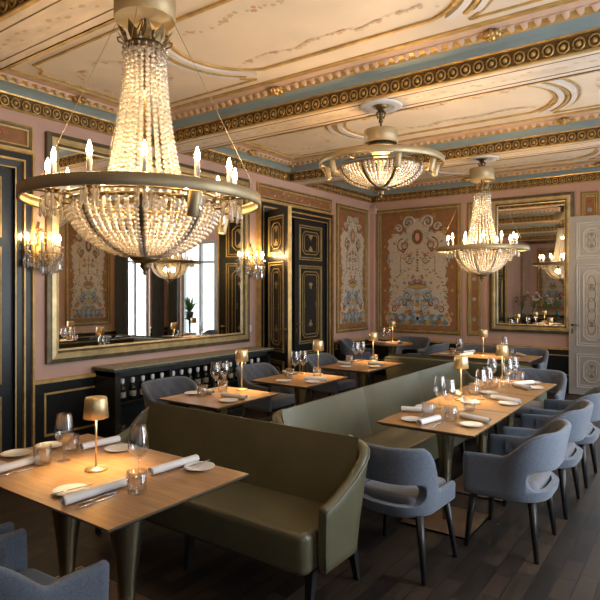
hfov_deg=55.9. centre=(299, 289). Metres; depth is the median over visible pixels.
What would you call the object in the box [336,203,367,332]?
panel
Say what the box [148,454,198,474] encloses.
napkin
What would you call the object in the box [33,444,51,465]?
tumbler
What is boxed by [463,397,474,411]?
tumbler
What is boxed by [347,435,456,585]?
dining chair
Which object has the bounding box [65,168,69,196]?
candle
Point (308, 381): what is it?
plate
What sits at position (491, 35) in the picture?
trim
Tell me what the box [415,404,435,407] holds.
plate
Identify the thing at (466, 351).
roll
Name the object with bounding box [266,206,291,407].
door
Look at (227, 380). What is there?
tumbler
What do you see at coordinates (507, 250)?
candle
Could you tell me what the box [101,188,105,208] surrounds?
candle
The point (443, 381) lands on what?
wine glass
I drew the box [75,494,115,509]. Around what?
table knife
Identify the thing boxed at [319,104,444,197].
chandelier
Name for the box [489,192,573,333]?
wall mirror
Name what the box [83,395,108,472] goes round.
table lamp
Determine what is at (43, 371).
wall
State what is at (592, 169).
trim
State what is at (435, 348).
armchair
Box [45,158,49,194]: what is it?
candle
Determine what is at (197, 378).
bottle
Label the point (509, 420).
dining table
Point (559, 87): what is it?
trim
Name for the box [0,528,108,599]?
armchair
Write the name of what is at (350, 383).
armchair
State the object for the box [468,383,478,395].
tumbler
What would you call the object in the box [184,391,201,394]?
plate
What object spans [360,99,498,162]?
trim
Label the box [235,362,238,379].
bottle
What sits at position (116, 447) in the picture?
plate
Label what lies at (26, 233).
candle
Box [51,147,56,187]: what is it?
candle
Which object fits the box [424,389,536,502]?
dining table
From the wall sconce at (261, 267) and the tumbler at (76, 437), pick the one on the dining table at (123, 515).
the tumbler at (76, 437)
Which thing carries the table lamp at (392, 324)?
on the dining table at (392, 347)
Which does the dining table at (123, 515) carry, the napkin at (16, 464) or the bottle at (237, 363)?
the napkin at (16, 464)
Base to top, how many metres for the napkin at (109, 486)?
0.040 m
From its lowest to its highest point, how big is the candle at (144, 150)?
0.198 m
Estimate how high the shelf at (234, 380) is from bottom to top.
0.020 m
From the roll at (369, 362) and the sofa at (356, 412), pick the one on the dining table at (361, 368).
the roll at (369, 362)
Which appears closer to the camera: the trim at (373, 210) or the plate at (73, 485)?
the plate at (73, 485)
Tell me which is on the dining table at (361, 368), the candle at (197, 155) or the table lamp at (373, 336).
the table lamp at (373, 336)
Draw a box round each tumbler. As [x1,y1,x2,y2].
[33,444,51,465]
[62,433,78,453]
[126,468,146,495]
[197,385,206,396]
[218,380,227,391]
[421,402,433,416]
[444,406,456,421]
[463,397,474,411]
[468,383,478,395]
[489,377,498,387]
[500,376,509,387]
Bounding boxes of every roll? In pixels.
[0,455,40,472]
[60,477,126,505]
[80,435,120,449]
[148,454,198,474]
[196,387,214,394]
[221,392,247,399]
[282,370,292,376]
[305,376,327,380]
[337,361,352,365]
[368,361,384,365]
[401,406,431,412]
[416,415,440,425]
[450,388,464,396]
[458,352,472,354]
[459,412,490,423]
[461,350,474,352]
[490,394,522,403]
[511,382,530,389]
[515,352,526,356]
[515,380,534,384]
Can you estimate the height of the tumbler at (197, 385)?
0.100 m
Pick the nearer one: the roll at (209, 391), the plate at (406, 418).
the plate at (406, 418)
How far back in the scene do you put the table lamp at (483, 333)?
7.90 m
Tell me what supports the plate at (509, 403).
on the dining table at (489, 404)
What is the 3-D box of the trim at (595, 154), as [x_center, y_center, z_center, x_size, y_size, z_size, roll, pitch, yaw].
[3.234,-1.986,8.606,5.406,0.032,1.681,0,0,36]
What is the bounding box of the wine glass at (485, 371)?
[474,371,486,399]
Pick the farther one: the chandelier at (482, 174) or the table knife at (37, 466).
the chandelier at (482, 174)
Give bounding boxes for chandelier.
[16,0,260,274]
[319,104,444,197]
[436,158,529,280]
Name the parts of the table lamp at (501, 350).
lamp shade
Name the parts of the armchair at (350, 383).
leg, seat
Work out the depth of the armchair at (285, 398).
6.40 m
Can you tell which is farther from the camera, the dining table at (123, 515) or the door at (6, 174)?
the door at (6, 174)
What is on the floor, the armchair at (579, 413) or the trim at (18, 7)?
the armchair at (579, 413)
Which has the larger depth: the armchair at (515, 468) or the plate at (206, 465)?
the armchair at (515, 468)
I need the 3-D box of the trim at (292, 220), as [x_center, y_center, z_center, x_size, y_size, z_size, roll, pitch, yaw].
[-0.253,0.205,9.405,0.100,2.950,1.800,0,0,36]
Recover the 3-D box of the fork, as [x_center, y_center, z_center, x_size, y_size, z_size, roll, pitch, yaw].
[-0.898,0.925,2.522,0.020,0.007,0.195,0,0,36]
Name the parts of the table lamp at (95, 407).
stem, lamp shade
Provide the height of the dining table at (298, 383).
0.750 m
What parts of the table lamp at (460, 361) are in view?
stem, lamp shade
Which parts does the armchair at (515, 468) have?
leg, leg, leg, seat, leg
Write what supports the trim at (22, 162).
attached to the wall at (43, 371)
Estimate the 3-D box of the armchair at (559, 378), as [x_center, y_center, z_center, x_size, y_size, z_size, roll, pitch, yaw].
[2.491,1.278,6.062,0.650,0.806,0.588,0,0,32]
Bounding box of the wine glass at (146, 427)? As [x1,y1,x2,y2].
[128,427,148,478]
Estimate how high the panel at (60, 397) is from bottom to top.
0.775 m
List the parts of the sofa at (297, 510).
leg, leg, seat, leg, leg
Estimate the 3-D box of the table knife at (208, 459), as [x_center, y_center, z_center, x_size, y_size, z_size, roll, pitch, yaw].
[-0.541,0.911,2.967,0.013,0.007,0.215,0,0,37]
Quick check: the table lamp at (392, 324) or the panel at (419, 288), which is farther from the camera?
the panel at (419, 288)
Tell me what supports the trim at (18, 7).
attached to the wall at (43, 371)
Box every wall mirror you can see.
[45,131,249,364]
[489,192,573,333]
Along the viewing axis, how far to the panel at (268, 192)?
9.15 m
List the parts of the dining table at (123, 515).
plate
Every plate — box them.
[0,448,31,456]
[35,441,61,448]
[52,483,88,495]
[104,444,132,451]
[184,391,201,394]
[184,461,214,470]
[219,398,237,402]
[276,379,290,381]
[305,380,319,382]
[401,416,422,421]
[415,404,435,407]
[460,399,479,403]
[460,421,483,426]
[480,390,497,393]
[498,401,518,405]
[531,386,543,389]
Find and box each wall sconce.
[22,222,63,274]
[245,244,265,280]
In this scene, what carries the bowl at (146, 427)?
on the wine glass at (146, 427)
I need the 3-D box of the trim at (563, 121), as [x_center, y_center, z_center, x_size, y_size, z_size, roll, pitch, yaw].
[1.646,-1.944,6.385,5.893,0.078,2.087,0,0,36]
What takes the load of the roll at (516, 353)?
on the dining table at (490, 356)
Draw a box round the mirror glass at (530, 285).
[498,202,563,324]
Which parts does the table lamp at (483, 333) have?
lamp shade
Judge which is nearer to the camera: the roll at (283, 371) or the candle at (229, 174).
the candle at (229, 174)
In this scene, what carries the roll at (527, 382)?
on the dining table at (509, 420)
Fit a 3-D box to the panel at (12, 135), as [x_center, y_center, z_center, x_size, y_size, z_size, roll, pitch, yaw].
[-3.306,-1.485,4.679,0.034,0.250,2.260,0,0,36]
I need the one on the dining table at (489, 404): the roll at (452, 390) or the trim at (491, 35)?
the roll at (452, 390)
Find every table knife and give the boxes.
[0,466,37,476]
[50,483,94,494]
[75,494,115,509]
[181,459,209,469]
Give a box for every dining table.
[0,434,248,599]
[159,386,278,414]
[250,371,347,405]
[319,359,403,387]
[372,341,412,353]
[377,403,509,539]
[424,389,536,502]
[429,350,541,362]
[459,378,556,426]
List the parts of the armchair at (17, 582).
seat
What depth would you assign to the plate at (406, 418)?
4.06 m
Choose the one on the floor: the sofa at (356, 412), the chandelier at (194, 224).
the sofa at (356, 412)
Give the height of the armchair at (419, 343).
0.806 m
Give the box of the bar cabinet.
[92,346,273,437]
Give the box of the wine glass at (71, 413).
[54,413,73,461]
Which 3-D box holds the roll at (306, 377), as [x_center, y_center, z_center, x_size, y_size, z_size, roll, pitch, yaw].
[0.169,0.909,5.818,0.238,0.040,0.047,0,0,19]
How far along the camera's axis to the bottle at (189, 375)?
6.88 m
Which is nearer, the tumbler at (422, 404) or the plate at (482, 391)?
the tumbler at (422, 404)
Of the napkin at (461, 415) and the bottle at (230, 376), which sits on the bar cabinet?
the bottle at (230, 376)
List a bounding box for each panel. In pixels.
[0,119,32,151]
[35,373,95,444]
[256,182,331,212]
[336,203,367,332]
[377,203,460,334]
[467,202,480,335]
[581,191,598,215]
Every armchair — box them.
[0,521,13,534]
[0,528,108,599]
[141,376,212,411]
[236,363,294,417]
[304,353,357,401]
[338,338,374,384]
[396,336,429,354]
[407,342,449,355]
[457,344,495,352]
[463,419,571,564]
[502,399,593,519]
[503,368,566,425]
[508,347,548,368]
[530,386,599,487]
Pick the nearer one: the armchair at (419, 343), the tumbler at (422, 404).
the tumbler at (422, 404)
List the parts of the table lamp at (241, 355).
lamp shade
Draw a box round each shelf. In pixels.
[121,393,143,403]
[215,375,237,385]
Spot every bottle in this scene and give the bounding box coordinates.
[121,378,125,401]
[129,377,135,399]
[139,375,144,397]
[187,368,192,379]
[194,367,200,386]
[202,366,207,385]
[215,364,217,383]
[220,363,225,381]
[227,362,232,380]
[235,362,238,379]
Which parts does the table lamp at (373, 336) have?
lamp shade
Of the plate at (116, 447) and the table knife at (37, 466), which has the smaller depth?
the table knife at (37, 466)
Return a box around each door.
[0,167,12,452]
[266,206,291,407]
[292,218,324,388]
[569,215,599,394]
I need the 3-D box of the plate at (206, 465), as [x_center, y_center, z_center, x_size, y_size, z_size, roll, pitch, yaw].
[-0.523,0.922,2.945,0.160,0.014,0.160,0,0,36]
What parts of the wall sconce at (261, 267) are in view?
plate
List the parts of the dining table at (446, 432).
plate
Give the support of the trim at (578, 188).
attached to the wall at (494, 337)
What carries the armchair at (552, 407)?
on the floor
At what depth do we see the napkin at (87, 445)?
3.36 m
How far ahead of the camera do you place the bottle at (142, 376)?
6.30 m
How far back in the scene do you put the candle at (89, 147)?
2.51 m
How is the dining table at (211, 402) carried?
on the floor
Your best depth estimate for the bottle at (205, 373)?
7.09 m
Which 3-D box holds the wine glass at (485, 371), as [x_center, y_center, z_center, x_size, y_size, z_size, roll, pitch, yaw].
[1.534,0.801,4.805,0.102,0.255,0.102,0,0,36]
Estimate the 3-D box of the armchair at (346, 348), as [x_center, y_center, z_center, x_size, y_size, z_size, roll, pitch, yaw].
[0.988,1.278,9.997,0.588,0.806,0.650,0,0,16]
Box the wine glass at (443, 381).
[442,381,455,413]
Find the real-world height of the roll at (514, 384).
0.040 m
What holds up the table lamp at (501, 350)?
on the dining table at (509, 420)
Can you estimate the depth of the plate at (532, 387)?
5.34 m
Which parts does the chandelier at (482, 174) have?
crown, core rod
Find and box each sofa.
[95,401,369,599]
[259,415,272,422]
[272,362,498,461]
[384,354,546,401]
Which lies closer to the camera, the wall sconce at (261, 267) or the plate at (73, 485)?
the plate at (73, 485)
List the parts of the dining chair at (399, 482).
leg, seat, leg, leg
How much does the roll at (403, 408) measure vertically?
0.040 m
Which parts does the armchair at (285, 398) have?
leg, seat, seat frame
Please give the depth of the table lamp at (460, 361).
4.74 m
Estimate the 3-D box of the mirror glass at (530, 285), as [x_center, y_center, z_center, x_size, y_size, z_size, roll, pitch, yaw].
[3.895,-0.435,9.572,1.070,2.030,0.010,0,0,36]
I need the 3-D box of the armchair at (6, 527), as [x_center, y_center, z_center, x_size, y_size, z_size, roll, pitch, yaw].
[-1.706,1.278,2.514,0.650,0.806,0.588,0,0,36]
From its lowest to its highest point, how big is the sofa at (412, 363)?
0.832 m
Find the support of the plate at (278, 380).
on the dining table at (298, 383)
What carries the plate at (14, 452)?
on the dining table at (123, 515)
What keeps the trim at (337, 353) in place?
attached to the wall at (43, 371)
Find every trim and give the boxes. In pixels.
[0,0,40,21]
[0,0,599,146]
[0,0,599,184]
[0,146,34,448]
[10,0,569,113]
[72,29,501,126]
[183,69,599,181]
[245,78,599,158]
[248,118,570,167]
[256,199,333,371]
[292,220,292,371]
[306,147,599,203]
[334,337,371,374]
[347,162,599,192]
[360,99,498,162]
[369,205,377,331]
[372,338,568,392]
[414,148,599,181]
[463,186,580,342]
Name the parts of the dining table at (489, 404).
plate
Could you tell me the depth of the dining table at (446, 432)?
4.08 m
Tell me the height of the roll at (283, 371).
0.040 m
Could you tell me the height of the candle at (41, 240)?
0.178 m
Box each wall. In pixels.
[0,107,371,380]
[372,181,599,347]
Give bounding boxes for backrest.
[142,401,358,503]
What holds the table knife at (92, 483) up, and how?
on the plate at (73, 485)
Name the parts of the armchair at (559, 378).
seat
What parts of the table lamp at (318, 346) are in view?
lamp shade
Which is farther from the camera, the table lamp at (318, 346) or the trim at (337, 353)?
the trim at (337, 353)
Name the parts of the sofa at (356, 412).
seat, leg, leg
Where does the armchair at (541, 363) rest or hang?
on the floor
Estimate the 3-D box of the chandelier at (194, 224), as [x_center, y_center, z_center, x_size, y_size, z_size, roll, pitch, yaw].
[-0.816,-0.907,2.983,1.217,1.665,1.217,0,0,45]
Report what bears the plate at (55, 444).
on the dining table at (123, 515)
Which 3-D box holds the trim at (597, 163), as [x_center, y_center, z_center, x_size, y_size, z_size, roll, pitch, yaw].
[3.235,-1.944,8.605,5.893,0.078,2.147,0,0,36]
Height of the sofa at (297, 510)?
0.832 m
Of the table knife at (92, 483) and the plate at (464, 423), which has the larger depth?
the plate at (464, 423)
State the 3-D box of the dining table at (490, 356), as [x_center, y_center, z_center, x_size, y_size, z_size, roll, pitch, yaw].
[2.631,1.305,8.047,1.370,0.750,0.750,0,0,36]
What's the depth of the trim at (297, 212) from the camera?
9.31 m
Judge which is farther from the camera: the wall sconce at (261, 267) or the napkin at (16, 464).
the wall sconce at (261, 267)
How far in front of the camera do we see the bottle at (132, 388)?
6.19 m
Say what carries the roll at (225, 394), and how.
on the dining table at (211, 402)
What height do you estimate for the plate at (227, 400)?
0.014 m
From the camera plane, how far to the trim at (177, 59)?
4.69 m
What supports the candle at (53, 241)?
on the wall sconce at (40, 254)
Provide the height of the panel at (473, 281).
2.385 m
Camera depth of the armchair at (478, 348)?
9.03 m
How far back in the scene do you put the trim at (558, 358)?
9.53 m
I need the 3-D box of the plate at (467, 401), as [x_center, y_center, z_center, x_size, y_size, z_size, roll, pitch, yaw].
[1.401,0.922,4.654,0.160,0.014,0.160,0,0,36]
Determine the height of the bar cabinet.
0.851 m
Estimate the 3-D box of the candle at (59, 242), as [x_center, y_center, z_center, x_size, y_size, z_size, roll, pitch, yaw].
[-2.441,-0.469,5.747,0.025,0.178,0.025,0,0,36]
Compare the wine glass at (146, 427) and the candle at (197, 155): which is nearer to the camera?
the candle at (197, 155)
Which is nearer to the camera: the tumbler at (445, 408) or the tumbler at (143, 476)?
the tumbler at (143, 476)
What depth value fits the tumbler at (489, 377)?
5.38 m
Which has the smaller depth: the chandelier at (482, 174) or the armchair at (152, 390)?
the armchair at (152, 390)
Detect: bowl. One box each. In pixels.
[54,413,73,443]
[128,427,148,458]
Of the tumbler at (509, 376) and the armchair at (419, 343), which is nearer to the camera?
the tumbler at (509, 376)
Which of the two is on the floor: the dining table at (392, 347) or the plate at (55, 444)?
the dining table at (392, 347)
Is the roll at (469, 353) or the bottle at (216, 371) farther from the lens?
the roll at (469, 353)
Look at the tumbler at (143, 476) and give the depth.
2.57 m
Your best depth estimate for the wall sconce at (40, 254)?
5.61 m
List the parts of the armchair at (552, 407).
leg, seat, leg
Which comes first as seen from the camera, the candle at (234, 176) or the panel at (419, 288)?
the candle at (234, 176)
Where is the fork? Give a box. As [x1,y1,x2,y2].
[78,490,117,504]
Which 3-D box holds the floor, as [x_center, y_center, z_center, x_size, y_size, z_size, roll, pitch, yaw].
[0.236,1.730,4.418,6.700,0.100,13.260,0,0,36]
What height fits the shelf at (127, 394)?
0.020 m
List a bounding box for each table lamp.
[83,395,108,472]
[235,349,248,390]
[312,340,323,374]
[368,332,377,361]
[389,321,395,341]
[453,355,468,400]
[479,329,487,356]
[496,345,508,382]
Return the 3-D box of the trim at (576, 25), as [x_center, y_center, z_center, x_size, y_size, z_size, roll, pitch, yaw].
[0.053,-1.866,4.162,6.100,0.268,2.330,0,0,36]
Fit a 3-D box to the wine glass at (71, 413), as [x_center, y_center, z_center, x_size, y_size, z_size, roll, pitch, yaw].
[-1.285,0.801,3.084,0.102,0.255,0.102,0,0,36]
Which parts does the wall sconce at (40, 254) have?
plate, candle arm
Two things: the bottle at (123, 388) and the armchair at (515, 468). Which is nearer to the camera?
the armchair at (515, 468)
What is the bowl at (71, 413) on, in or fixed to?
on the wine glass at (71, 413)
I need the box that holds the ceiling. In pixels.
[0,0,599,184]
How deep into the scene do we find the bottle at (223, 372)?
7.35 m
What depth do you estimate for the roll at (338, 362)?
6.99 m
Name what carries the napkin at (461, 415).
on the dining table at (446, 432)
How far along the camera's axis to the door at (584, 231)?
9.01 m
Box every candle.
[26,233,27,249]
[40,233,42,250]
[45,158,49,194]
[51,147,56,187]
[52,234,54,250]
[58,235,60,251]
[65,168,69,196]
[86,140,91,170]
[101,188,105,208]
[141,140,147,171]
[194,147,199,176]
[227,158,231,182]
[232,169,236,202]
[506,232,514,252]
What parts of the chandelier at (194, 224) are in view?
candle arm, candle arm, crown, core rod, candle arm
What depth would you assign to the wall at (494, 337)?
9.99 m
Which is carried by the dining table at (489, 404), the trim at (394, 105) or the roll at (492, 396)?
the roll at (492, 396)
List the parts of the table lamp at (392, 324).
lamp shade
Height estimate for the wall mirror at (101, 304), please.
2.350 m
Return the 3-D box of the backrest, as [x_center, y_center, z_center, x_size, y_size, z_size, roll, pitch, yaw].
[-0.434,1.044,3.740,1.820,0.392,0.106,0,0,36]
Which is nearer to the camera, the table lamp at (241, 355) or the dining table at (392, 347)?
the table lamp at (241, 355)
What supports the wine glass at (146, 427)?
on the dining table at (123, 515)
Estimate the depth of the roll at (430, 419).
3.93 m
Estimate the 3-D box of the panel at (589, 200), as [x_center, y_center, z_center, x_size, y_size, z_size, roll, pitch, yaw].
[4.628,-0.378,9.041,0.260,2.385,0.030,0,0,36]
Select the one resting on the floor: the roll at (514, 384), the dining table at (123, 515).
the dining table at (123, 515)
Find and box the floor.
[0,374,599,599]
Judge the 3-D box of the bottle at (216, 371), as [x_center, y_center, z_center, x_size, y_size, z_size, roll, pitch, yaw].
[-1.090,1.077,7.261,0.077,0.245,0.077,0,0,36]
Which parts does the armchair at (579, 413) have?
leg, seat, leg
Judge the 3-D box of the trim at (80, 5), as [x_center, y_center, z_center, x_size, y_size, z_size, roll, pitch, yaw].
[0.044,-1.738,4.150,6.100,0.003,8.458,0,0,36]
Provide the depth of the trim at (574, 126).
7.19 m
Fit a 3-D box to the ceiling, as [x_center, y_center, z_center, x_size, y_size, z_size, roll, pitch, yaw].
[0.236,-1.930,4.418,6.500,0.380,13.060,0,0,36]
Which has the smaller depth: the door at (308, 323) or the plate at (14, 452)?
the plate at (14, 452)
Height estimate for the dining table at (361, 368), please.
0.750 m

